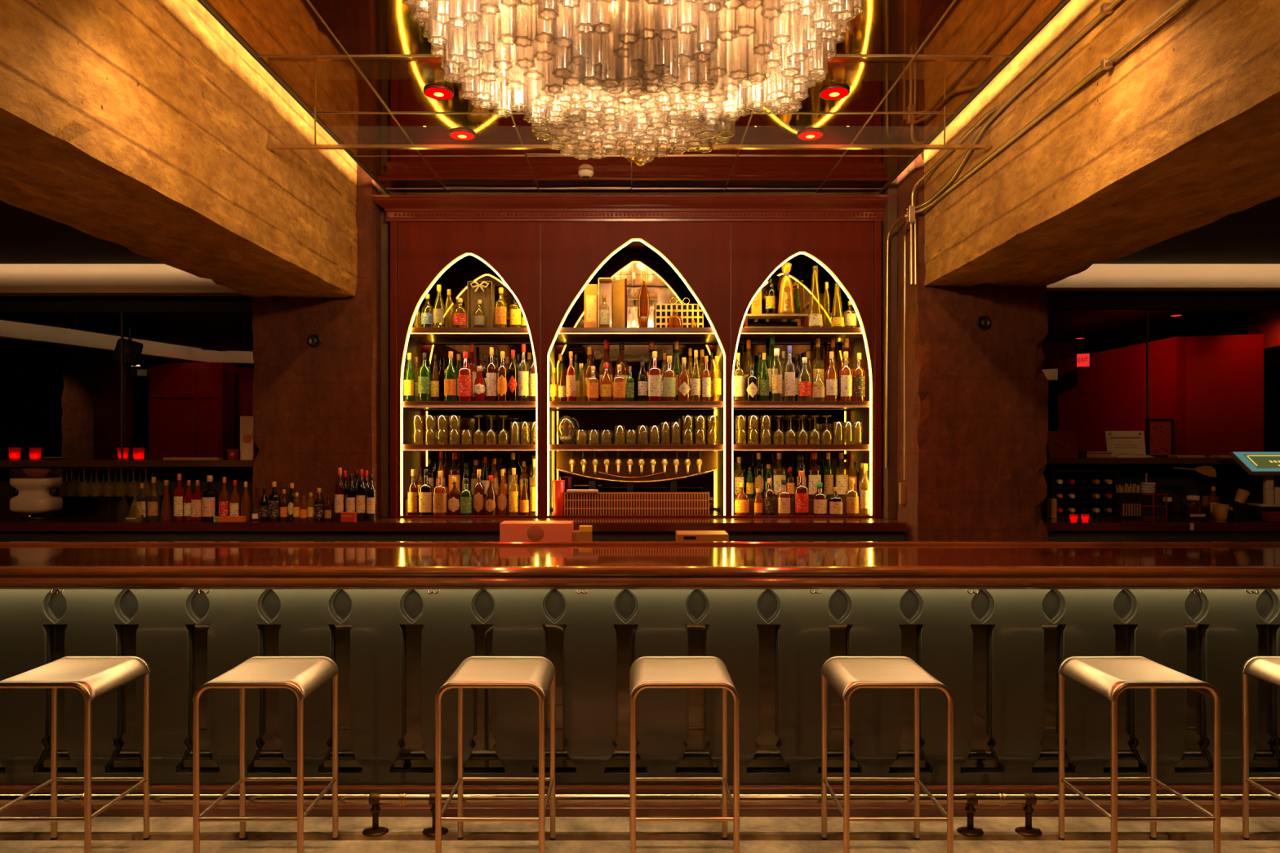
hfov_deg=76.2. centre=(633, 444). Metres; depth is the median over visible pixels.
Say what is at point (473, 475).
bottle
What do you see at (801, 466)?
bottle
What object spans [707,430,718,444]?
glass
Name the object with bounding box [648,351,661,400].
bottle
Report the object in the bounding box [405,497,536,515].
step
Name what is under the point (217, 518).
box
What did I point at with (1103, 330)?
ceiling
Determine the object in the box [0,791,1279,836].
rail
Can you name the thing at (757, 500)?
bottle
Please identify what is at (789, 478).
bottle
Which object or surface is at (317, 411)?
wall column
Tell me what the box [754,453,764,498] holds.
bottle
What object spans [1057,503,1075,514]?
wine bottle
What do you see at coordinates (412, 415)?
glass
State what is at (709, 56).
chandelier
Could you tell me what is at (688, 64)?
socket
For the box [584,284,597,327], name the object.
carton
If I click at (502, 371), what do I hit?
bottle
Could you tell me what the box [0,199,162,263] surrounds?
ceiling
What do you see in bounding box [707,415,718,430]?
glass
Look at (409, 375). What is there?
bottle
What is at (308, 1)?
trim
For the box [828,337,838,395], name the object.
bottle
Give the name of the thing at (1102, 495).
wine bottle
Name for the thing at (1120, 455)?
towel
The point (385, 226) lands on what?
wall
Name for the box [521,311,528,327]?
bottle
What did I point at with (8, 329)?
trim
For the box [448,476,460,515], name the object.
bottle
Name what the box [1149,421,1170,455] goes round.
poster
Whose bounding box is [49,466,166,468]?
stemware rack
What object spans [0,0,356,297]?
beam
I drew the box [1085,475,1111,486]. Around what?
wine bottle
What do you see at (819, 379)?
bottle
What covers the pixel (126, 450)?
candle cup
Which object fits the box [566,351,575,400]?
bottle
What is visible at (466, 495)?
bottle
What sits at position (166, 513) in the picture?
bottle
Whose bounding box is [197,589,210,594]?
hook
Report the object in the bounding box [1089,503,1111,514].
wine bottle
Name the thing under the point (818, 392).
bottle
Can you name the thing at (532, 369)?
bottle
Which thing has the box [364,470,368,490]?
bottle
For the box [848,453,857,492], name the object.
bottle
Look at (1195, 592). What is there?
hook
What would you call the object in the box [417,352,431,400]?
bottle
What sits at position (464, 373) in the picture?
bottle
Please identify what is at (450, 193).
wall
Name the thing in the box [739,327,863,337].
shelf
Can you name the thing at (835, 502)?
bottle
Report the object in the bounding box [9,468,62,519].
vase
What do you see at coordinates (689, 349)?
bottle
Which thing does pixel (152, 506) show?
bottle
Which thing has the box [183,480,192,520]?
bottle
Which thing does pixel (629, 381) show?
bottle
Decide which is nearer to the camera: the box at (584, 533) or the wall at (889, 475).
the box at (584, 533)
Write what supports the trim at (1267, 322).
attached to the wall at (1224, 374)
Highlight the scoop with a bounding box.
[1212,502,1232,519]
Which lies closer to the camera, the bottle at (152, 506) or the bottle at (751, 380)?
the bottle at (152, 506)
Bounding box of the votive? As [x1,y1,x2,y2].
[226,448,238,460]
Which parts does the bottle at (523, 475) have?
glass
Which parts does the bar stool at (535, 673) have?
leg, leg, seat frame, seat, seat frame, leg, leg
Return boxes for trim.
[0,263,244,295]
[0,314,253,351]
[0,320,253,364]
[120,311,123,459]
[137,369,148,377]
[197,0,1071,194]
[257,0,1011,193]
[1042,368,1057,380]
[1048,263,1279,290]
[1146,310,1148,418]
[1248,310,1279,351]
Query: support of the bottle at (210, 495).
on the countertop at (64, 526)
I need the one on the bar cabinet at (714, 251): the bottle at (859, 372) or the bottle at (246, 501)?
the bottle at (859, 372)
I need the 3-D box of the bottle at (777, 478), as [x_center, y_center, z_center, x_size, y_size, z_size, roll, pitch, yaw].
[1.015,0.214,5.705,0.086,0.320,0.085,0,0,0]
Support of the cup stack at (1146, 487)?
on the stacked crates
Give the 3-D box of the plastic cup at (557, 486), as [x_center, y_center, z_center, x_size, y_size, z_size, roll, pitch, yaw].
[-0.510,0.362,5.500,0.094,0.247,0.095,0,0,0]
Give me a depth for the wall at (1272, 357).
8.96 m
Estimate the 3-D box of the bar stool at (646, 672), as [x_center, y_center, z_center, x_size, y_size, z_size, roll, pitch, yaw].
[0.188,1.268,3.235,0.411,0.763,0.391,0,0,0]
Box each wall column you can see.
[252,163,383,519]
[894,150,1048,541]
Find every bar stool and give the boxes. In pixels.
[0,656,150,852]
[192,656,338,852]
[435,656,555,852]
[629,656,739,852]
[821,656,954,852]
[1057,656,1221,852]
[1241,656,1279,840]
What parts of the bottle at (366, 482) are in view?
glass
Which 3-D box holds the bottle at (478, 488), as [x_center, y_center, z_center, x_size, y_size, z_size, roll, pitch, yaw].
[-1.051,0.325,5.535,0.072,0.320,0.075,0,0,0]
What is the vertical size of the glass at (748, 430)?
0.095 m
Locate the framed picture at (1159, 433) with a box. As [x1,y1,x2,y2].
[1145,418,1173,457]
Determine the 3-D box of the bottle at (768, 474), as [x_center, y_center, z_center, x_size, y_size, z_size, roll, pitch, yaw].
[0.939,0.254,5.694,0.053,0.240,0.055,0,0,0]
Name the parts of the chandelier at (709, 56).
bulb, bulb, bulb, bulb, frame, bulb, bulb, bulb, bulb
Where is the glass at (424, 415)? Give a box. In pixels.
[424,415,435,430]
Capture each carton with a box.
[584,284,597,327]
[750,287,761,313]
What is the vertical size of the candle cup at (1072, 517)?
0.040 m
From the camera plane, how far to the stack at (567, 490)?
5.47 m
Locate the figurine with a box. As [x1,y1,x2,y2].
[669,297,689,303]
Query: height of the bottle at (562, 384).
0.240 m
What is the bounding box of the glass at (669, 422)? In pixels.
[661,422,670,444]
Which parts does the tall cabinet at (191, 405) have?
door, door, door, door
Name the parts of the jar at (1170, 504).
lid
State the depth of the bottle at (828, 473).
5.67 m
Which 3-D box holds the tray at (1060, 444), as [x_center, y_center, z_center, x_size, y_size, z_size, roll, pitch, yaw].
[2.999,-0.005,5.718,0.205,0.188,0.064,0,0,0]
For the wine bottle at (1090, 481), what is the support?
in the wine rack at (1113, 475)
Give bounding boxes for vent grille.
[564,492,709,515]
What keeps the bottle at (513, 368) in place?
on the bar cabinet at (714, 251)
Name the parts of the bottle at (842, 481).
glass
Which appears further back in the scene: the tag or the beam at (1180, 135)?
the tag
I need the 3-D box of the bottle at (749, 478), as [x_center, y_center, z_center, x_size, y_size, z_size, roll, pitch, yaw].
[0.809,0.264,5.705,0.053,0.220,0.055,0,0,0]
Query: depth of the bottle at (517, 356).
5.69 m
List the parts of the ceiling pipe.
rail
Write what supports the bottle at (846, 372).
on the bar cabinet at (714, 251)
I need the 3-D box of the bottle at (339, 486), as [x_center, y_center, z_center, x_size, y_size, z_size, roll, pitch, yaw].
[-1.883,0.315,5.223,0.060,0.340,0.063,0,0,0]
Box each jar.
[1161,497,1173,518]
[1185,495,1205,519]
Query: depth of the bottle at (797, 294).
5.63 m
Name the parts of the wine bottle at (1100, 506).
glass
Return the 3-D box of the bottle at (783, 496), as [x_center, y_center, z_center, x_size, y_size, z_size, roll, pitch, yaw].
[1.014,0.360,5.530,0.084,0.250,0.083,0,0,0]
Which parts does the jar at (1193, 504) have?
lid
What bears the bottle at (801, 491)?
on the countertop at (64, 526)
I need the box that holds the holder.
[1113,483,1142,519]
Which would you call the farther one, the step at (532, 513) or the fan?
the step at (532, 513)
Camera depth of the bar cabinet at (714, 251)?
5.48 m
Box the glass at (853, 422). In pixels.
[853,422,862,442]
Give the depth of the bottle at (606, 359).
5.68 m
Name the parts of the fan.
handle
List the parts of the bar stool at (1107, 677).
leg, seat frame, leg, seat, leg, seat frame, leg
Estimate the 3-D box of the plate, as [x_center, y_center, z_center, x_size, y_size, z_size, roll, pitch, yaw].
[-4.968,0.110,7.000,0.258,0.017,0.258,0,0,0]
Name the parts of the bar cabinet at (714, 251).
panel, cornice, dentil moulding, panel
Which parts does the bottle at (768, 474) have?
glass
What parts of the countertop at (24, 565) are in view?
rail, arm rail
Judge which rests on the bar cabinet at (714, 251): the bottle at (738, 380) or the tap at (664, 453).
the bottle at (738, 380)
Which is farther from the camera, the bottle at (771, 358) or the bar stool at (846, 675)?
the bottle at (771, 358)
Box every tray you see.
[744,313,808,319]
[744,326,803,327]
[1047,431,1079,457]
[1078,451,1111,457]
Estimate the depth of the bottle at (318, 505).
5.19 m
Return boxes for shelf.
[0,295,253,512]
[0,457,255,466]
[402,400,536,405]
[402,444,536,448]
[408,327,529,337]
[549,400,724,405]
[549,444,724,448]
[554,327,718,337]
[733,400,869,405]
[733,444,869,448]
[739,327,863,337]
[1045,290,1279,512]
[1047,457,1237,463]
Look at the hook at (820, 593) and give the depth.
3.53 m
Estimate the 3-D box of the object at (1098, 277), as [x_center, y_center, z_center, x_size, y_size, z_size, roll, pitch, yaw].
[4.650,-1.265,5.660,4.700,0.370,0.120,0,0,0]
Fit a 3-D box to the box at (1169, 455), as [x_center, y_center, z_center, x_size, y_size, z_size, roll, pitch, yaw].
[3.830,0.079,5.660,0.190,0.020,0.100,0,0,0]
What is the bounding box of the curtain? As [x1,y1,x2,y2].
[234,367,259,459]
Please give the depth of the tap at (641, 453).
5.56 m
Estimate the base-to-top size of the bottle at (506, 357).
0.320 m
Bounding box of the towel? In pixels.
[1113,453,1153,457]
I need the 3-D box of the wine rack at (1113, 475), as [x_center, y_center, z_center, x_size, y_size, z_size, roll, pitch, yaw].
[3.007,0.328,5.560,0.442,0.315,0.260,0,0,0]
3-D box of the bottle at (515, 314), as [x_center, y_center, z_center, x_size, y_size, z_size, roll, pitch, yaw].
[-0.804,-0.915,5.562,0.076,0.250,0.075,0,0,0]
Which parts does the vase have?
knob, knob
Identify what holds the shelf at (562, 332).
attached to the bar cabinet at (714, 251)
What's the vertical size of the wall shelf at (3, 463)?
0.064 m
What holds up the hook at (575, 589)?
attached to the countertop at (24, 565)
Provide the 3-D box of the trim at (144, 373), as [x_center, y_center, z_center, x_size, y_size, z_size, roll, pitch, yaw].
[-7.245,-1.020,11.600,0.767,0.092,0.200,0,0,0]
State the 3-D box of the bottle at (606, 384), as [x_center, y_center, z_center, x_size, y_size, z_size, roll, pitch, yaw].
[-0.189,-0.425,5.546,0.080,0.260,0.083,0,0,0]
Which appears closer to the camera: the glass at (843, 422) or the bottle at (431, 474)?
the glass at (843, 422)
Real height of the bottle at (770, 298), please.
0.250 m
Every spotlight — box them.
[423,85,453,99]
[448,128,475,140]
[796,128,823,140]
[818,85,849,99]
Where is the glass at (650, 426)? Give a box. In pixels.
[649,426,659,442]
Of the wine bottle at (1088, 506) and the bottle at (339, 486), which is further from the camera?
the wine bottle at (1088, 506)
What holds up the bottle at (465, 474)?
on the step at (532, 513)
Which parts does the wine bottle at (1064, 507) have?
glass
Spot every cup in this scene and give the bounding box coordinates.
[8,447,21,458]
[28,447,42,458]
[116,447,128,458]
[132,447,145,458]
[551,480,564,515]
[1069,514,1078,520]
[1080,514,1089,520]
[1226,488,1250,519]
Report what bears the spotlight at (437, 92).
attached to the ceiling at (268, 27)
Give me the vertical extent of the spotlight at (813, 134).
0.013 m
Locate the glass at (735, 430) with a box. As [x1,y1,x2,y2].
[734,430,746,444]
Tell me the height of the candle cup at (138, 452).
0.095 m
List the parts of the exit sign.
stem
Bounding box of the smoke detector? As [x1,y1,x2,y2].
[577,168,593,178]
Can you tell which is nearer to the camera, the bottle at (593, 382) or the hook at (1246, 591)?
the hook at (1246, 591)
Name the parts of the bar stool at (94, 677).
seat frame, leg, seat, leg, seat frame, leg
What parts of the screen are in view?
display pane, cash drawer, panel, panel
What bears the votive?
on the wall shelf at (3, 463)
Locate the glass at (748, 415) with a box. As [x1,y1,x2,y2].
[747,415,759,430]
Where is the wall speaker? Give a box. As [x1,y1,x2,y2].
[112,314,143,366]
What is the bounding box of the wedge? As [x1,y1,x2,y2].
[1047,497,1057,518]
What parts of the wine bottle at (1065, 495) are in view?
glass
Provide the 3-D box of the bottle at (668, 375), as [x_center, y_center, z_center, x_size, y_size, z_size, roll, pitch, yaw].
[0.240,-0.450,5.541,0.086,0.310,0.089,0,0,0]
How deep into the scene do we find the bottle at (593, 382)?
5.50 m
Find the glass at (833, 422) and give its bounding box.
[833,422,843,444]
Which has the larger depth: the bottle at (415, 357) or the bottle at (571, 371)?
the bottle at (415, 357)
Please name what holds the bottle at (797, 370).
on the bar cabinet at (714, 251)
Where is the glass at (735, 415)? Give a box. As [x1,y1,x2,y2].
[734,415,746,430]
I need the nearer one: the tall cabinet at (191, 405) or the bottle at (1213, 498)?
the bottle at (1213, 498)
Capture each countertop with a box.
[0,512,906,541]
[0,541,1279,589]
[1042,512,1279,541]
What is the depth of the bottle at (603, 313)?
5.56 m
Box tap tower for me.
[555,450,717,492]
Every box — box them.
[213,515,245,522]
[340,511,356,522]
[466,280,494,327]
[499,520,573,541]
[572,524,592,541]
[654,303,704,327]
[1168,454,1204,457]
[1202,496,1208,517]
[1209,454,1231,457]
[1262,511,1279,521]
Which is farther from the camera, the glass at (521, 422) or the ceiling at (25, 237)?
the glass at (521, 422)
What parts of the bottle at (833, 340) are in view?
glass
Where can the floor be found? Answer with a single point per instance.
(108, 834)
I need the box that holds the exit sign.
[1076,328,1089,366]
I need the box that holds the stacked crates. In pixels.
[1141,493,1167,519]
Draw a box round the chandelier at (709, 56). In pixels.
[401,0,863,162]
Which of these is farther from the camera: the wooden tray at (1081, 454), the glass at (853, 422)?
the wooden tray at (1081, 454)
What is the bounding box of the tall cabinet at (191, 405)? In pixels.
[148,362,234,457]
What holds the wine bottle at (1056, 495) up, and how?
in the wine rack at (1113, 475)
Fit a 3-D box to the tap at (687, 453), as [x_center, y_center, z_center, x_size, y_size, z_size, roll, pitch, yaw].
[0.366,0.104,5.582,0.042,0.190,0.076,0,0,0]
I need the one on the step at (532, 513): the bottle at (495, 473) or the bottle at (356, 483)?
the bottle at (495, 473)
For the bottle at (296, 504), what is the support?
on the countertop at (64, 526)
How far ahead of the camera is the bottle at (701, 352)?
5.68 m
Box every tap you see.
[568,450,575,474]
[580,450,586,474]
[591,450,598,474]
[604,450,609,474]
[615,450,621,474]
[626,450,632,474]
[638,450,644,474]
[649,450,656,474]
[661,450,667,474]
[672,450,679,474]
[684,450,690,474]
[696,450,702,474]
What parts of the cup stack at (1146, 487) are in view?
handle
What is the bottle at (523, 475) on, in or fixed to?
on the step at (532, 513)
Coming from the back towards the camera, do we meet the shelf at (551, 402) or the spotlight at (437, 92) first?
the shelf at (551, 402)
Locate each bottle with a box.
[116,493,129,520]
[136,483,147,520]
[147,476,159,520]
[160,480,172,520]
[173,473,184,520]
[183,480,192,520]
[191,480,202,520]
[201,475,217,520]
[218,476,229,515]
[229,480,239,515]
[240,481,250,520]
[252,509,259,520]
[258,486,268,520]
[267,481,279,520]
[280,488,288,520]
[287,483,294,520]
[293,492,300,520]
[299,495,307,520]
[306,493,313,516]
[313,488,324,521]
[324,495,332,521]
[334,467,344,521]
[343,470,348,511]
[346,474,355,511]
[353,470,358,488]
[355,469,366,521]
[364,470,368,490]
[366,474,375,520]
[403,352,414,400]
[408,469,417,515]
[413,356,418,396]
[415,466,423,498]
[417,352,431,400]
[418,469,432,515]
[421,293,433,327]
[428,458,434,498]
[431,353,439,400]
[433,284,444,327]
[433,471,448,515]
[435,451,445,485]
[444,288,453,304]
[444,351,457,400]
[448,453,461,497]
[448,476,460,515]
[453,297,466,327]
[455,354,462,400]
[457,351,472,400]
[460,478,472,515]
[462,462,470,490]
[467,343,477,400]
[471,459,477,498]
[473,299,485,327]
[473,469,484,515]
[474,365,486,400]
[480,457,488,496]
[482,354,486,400]
[484,475,496,515]
[486,346,497,400]
[489,458,498,498]
[493,348,500,368]
[494,287,506,327]
[497,351,507,400]
[497,469,506,515]
[500,468,507,498]
[505,356,508,400]
[508,350,518,400]
[508,453,518,491]
[508,467,518,515]
[510,293,521,327]
[515,354,522,400]
[518,343,528,395]
[520,461,528,494]
[520,478,529,515]
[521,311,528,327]
[524,352,531,400]
[529,351,536,400]
[529,455,536,487]
[529,458,536,515]
[550,367,557,396]
[556,354,562,370]
[558,366,565,400]
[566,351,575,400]
[573,354,580,400]
[576,363,586,382]
[582,346,596,400]
[587,365,598,400]
[599,293,608,324]
[599,339,613,400]
[600,363,612,400]
[613,364,625,400]
[614,341,628,400]
[626,365,634,400]
[638,361,647,400]
[646,341,654,400]
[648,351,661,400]
[661,352,666,396]
[662,355,675,400]
[671,341,681,400]
[677,357,690,400]
[687,348,694,400]
[691,350,701,400]
[697,349,704,367]
[702,355,711,400]
[709,352,715,400]
[712,355,720,394]
[733,352,743,396]
[733,457,743,497]
[733,482,749,515]
[743,339,753,395]
[745,364,758,400]
[746,466,753,498]
[753,488,762,515]
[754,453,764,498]
[755,352,762,400]
[759,352,768,400]
[764,278,775,313]
[764,464,772,490]
[764,478,774,515]
[766,335,777,400]
[771,348,782,393]
[773,453,786,498]
[777,262,794,313]
[777,480,790,515]
[778,351,787,400]
[783,345,795,400]
[786,466,794,498]
[792,353,801,400]
[794,471,808,515]
[795,284,799,313]
[795,453,806,486]
[797,357,811,395]
[804,351,812,368]
[807,453,821,498]
[808,266,822,325]
[811,368,824,400]
[812,337,824,386]
[812,482,826,515]
[822,453,833,498]
[823,281,830,299]
[825,351,837,400]
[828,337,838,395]
[828,487,843,515]
[830,280,844,327]
[834,453,848,498]
[839,351,852,400]
[841,337,853,372]
[844,301,856,327]
[844,478,858,515]
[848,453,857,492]
[852,352,865,400]
[860,463,869,508]
[1054,475,1075,486]
[1054,477,1062,484]
[1054,488,1075,500]
[1054,491,1062,498]
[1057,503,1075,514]
[1057,507,1062,512]
[1061,488,1087,500]
[1062,475,1087,486]
[1065,503,1087,514]
[1072,488,1099,500]
[1073,475,1099,486]
[1077,503,1099,514]
[1084,488,1111,500]
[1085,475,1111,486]
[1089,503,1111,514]
[1208,486,1218,518]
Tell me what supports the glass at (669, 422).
on the bar cabinet at (714, 251)
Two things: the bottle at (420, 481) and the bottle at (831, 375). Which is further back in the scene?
the bottle at (420, 481)
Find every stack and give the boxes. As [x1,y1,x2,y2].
[566,488,598,492]
[1138,472,1155,493]
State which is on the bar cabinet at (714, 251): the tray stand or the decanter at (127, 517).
the tray stand
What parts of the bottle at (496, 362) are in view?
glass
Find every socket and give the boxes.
[567,44,568,65]
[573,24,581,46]
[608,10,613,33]
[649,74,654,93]
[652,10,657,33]
[686,64,689,82]
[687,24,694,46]
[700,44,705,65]
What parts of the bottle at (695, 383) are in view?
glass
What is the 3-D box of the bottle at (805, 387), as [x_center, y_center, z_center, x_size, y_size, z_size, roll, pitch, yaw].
[1.157,-0.445,5.543,0.094,0.300,0.097,0,0,0]
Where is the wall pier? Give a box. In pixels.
[61,345,133,457]
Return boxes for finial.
[626,151,654,165]
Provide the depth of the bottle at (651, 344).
5.69 m
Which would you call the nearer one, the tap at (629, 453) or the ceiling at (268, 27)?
the ceiling at (268, 27)
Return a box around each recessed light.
[1075,336,1085,338]
[1168,312,1182,316]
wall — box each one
[0,337,194,457]
[194,361,1057,457]
[381,187,406,516]
[406,191,862,195]
[862,177,897,519]
[1057,336,1186,454]
[1186,333,1263,457]
[1212,328,1279,451]
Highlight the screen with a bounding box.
[1229,451,1279,519]
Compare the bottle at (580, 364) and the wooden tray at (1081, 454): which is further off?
the wooden tray at (1081, 454)
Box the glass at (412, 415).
[412,415,423,430]
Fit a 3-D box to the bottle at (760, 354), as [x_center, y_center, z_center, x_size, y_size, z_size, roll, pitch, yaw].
[0.882,-0.470,5.702,0.058,0.350,0.061,0,0,0]
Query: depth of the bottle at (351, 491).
5.20 m
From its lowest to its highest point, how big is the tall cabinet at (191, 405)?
2.620 m
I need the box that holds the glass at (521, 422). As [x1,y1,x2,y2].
[520,422,529,444]
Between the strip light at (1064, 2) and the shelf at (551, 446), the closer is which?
the strip light at (1064, 2)
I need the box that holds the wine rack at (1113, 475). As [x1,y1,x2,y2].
[1041,469,1119,517]
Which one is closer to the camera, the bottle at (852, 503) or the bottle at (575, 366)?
the bottle at (852, 503)
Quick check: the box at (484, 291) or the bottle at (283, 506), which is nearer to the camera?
the bottle at (283, 506)
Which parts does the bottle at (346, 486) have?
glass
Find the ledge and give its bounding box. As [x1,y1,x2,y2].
[0,457,227,459]
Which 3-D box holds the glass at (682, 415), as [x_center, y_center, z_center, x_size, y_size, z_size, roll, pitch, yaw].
[0.366,-0.150,5.540,0.074,0.095,0.076,0,0,0]
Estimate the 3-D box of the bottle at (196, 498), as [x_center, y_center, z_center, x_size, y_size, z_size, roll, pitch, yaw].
[-2.800,0.355,5.239,0.064,0.260,0.063,0,0,0]
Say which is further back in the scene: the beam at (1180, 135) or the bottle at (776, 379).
the bottle at (776, 379)
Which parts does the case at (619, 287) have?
case door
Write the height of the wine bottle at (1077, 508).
0.074 m
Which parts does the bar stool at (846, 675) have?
leg, leg, seat frame, seat, seat frame, leg, leg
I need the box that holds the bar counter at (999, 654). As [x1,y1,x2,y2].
[0,589,1279,817]
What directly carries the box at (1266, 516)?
on the countertop at (1176, 528)
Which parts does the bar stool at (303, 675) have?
leg, leg, seat frame, seat, seat frame, leg, leg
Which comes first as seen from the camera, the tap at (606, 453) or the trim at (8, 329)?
the tap at (606, 453)
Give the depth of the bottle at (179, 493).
5.22 m
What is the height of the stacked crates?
0.166 m
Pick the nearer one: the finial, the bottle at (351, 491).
the finial
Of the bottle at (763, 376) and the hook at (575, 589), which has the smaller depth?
the hook at (575, 589)
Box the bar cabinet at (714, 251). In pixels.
[372,195,897,517]
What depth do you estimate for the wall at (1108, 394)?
9.12 m
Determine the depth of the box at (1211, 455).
5.61 m
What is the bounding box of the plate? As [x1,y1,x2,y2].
[39,456,72,458]
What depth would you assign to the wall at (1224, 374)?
8.10 m
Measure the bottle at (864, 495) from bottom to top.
0.360 m
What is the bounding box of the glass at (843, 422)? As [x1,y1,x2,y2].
[843,422,853,444]
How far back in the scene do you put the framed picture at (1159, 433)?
5.78 m
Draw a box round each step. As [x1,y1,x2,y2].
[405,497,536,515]
[733,497,866,515]
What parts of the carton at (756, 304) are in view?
print panel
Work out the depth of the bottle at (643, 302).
5.55 m
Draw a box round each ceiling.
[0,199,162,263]
[115,310,1265,356]
[204,0,1063,192]
[1106,195,1279,263]
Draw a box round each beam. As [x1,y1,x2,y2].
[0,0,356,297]
[924,0,1279,286]
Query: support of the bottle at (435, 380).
on the bar cabinet at (714, 251)
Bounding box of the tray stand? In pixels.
[742,313,808,327]
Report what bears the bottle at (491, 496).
on the countertop at (64, 526)
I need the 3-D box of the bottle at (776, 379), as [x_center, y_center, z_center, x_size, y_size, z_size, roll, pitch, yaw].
[0.969,-0.475,5.538,0.072,0.360,0.075,0,0,0]
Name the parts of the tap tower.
trim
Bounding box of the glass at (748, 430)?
[747,430,759,444]
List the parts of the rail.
post, post, post, post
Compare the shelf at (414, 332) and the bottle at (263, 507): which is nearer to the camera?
the bottle at (263, 507)
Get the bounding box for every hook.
[49,589,63,594]
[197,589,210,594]
[426,589,439,594]
[575,589,587,594]
[808,589,821,594]
[966,589,978,594]
[1188,589,1201,594]
[1244,589,1258,594]
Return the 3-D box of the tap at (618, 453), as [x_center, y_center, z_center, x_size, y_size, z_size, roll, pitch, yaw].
[-0.107,0.104,5.582,0.042,0.190,0.076,0,0,0]
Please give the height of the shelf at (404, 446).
0.028 m
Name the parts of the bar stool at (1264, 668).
leg, seat, seat frame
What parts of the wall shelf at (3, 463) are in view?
wood strip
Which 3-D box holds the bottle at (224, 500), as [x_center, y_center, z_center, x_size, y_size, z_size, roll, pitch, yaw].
[-2.631,0.345,5.242,0.060,0.280,0.063,0,0,0]
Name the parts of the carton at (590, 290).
pale panel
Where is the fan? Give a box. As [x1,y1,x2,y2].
[1170,464,1216,477]
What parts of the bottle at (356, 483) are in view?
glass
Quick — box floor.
[0,817,1279,852]
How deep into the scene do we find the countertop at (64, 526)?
5.13 m
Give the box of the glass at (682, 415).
[682,415,693,430]
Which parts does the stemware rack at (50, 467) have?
rail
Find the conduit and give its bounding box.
[884,0,1190,504]
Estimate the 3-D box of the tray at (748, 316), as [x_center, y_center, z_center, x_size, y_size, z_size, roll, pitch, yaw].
[0.967,-0.885,5.620,0.430,0.014,0.140,0,0,0]
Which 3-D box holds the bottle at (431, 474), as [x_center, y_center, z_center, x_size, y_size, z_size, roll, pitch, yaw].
[-1.425,0.234,5.700,0.058,0.280,0.061,0,0,0]
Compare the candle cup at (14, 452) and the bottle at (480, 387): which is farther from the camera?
the candle cup at (14, 452)
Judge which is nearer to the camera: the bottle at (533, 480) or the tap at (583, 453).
the tap at (583, 453)
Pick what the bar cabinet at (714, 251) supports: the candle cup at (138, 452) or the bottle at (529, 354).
the bottle at (529, 354)
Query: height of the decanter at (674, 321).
0.130 m
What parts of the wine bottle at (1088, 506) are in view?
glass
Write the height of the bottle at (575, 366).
0.340 m
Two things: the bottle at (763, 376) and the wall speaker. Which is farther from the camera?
the wall speaker
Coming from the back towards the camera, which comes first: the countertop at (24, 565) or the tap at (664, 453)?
the tap at (664, 453)
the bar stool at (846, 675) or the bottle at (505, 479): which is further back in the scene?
the bottle at (505, 479)
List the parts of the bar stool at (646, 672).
leg, leg, seat frame, seat, seat frame, leg, leg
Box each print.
[240,416,253,459]
[683,536,696,539]
[1108,432,1141,446]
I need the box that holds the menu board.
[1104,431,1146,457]
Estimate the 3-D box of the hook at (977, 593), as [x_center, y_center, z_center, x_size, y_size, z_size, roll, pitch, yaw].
[1.467,0.629,3.541,0.054,0.031,0.035,0,0,0]
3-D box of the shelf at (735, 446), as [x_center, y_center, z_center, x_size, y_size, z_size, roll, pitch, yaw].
[1.135,0.009,5.641,0.962,0.028,0.315,0,0,0]
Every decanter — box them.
[124,494,146,522]
[556,415,575,444]
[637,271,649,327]
[667,309,682,327]
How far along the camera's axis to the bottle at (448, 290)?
5.55 m
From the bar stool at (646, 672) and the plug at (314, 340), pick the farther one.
the plug at (314, 340)
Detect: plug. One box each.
[307,333,321,346]
[977,315,991,329]
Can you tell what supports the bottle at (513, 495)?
on the countertop at (64, 526)
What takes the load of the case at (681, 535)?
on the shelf
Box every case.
[598,277,626,327]
[675,530,728,541]
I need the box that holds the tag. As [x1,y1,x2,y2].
[1188,522,1193,530]
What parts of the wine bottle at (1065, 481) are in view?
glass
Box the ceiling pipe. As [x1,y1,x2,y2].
[267,106,990,149]
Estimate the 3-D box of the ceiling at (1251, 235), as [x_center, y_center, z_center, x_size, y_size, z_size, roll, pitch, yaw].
[4.750,-1.231,1.130,4.500,0.038,8.660,0,0,0]

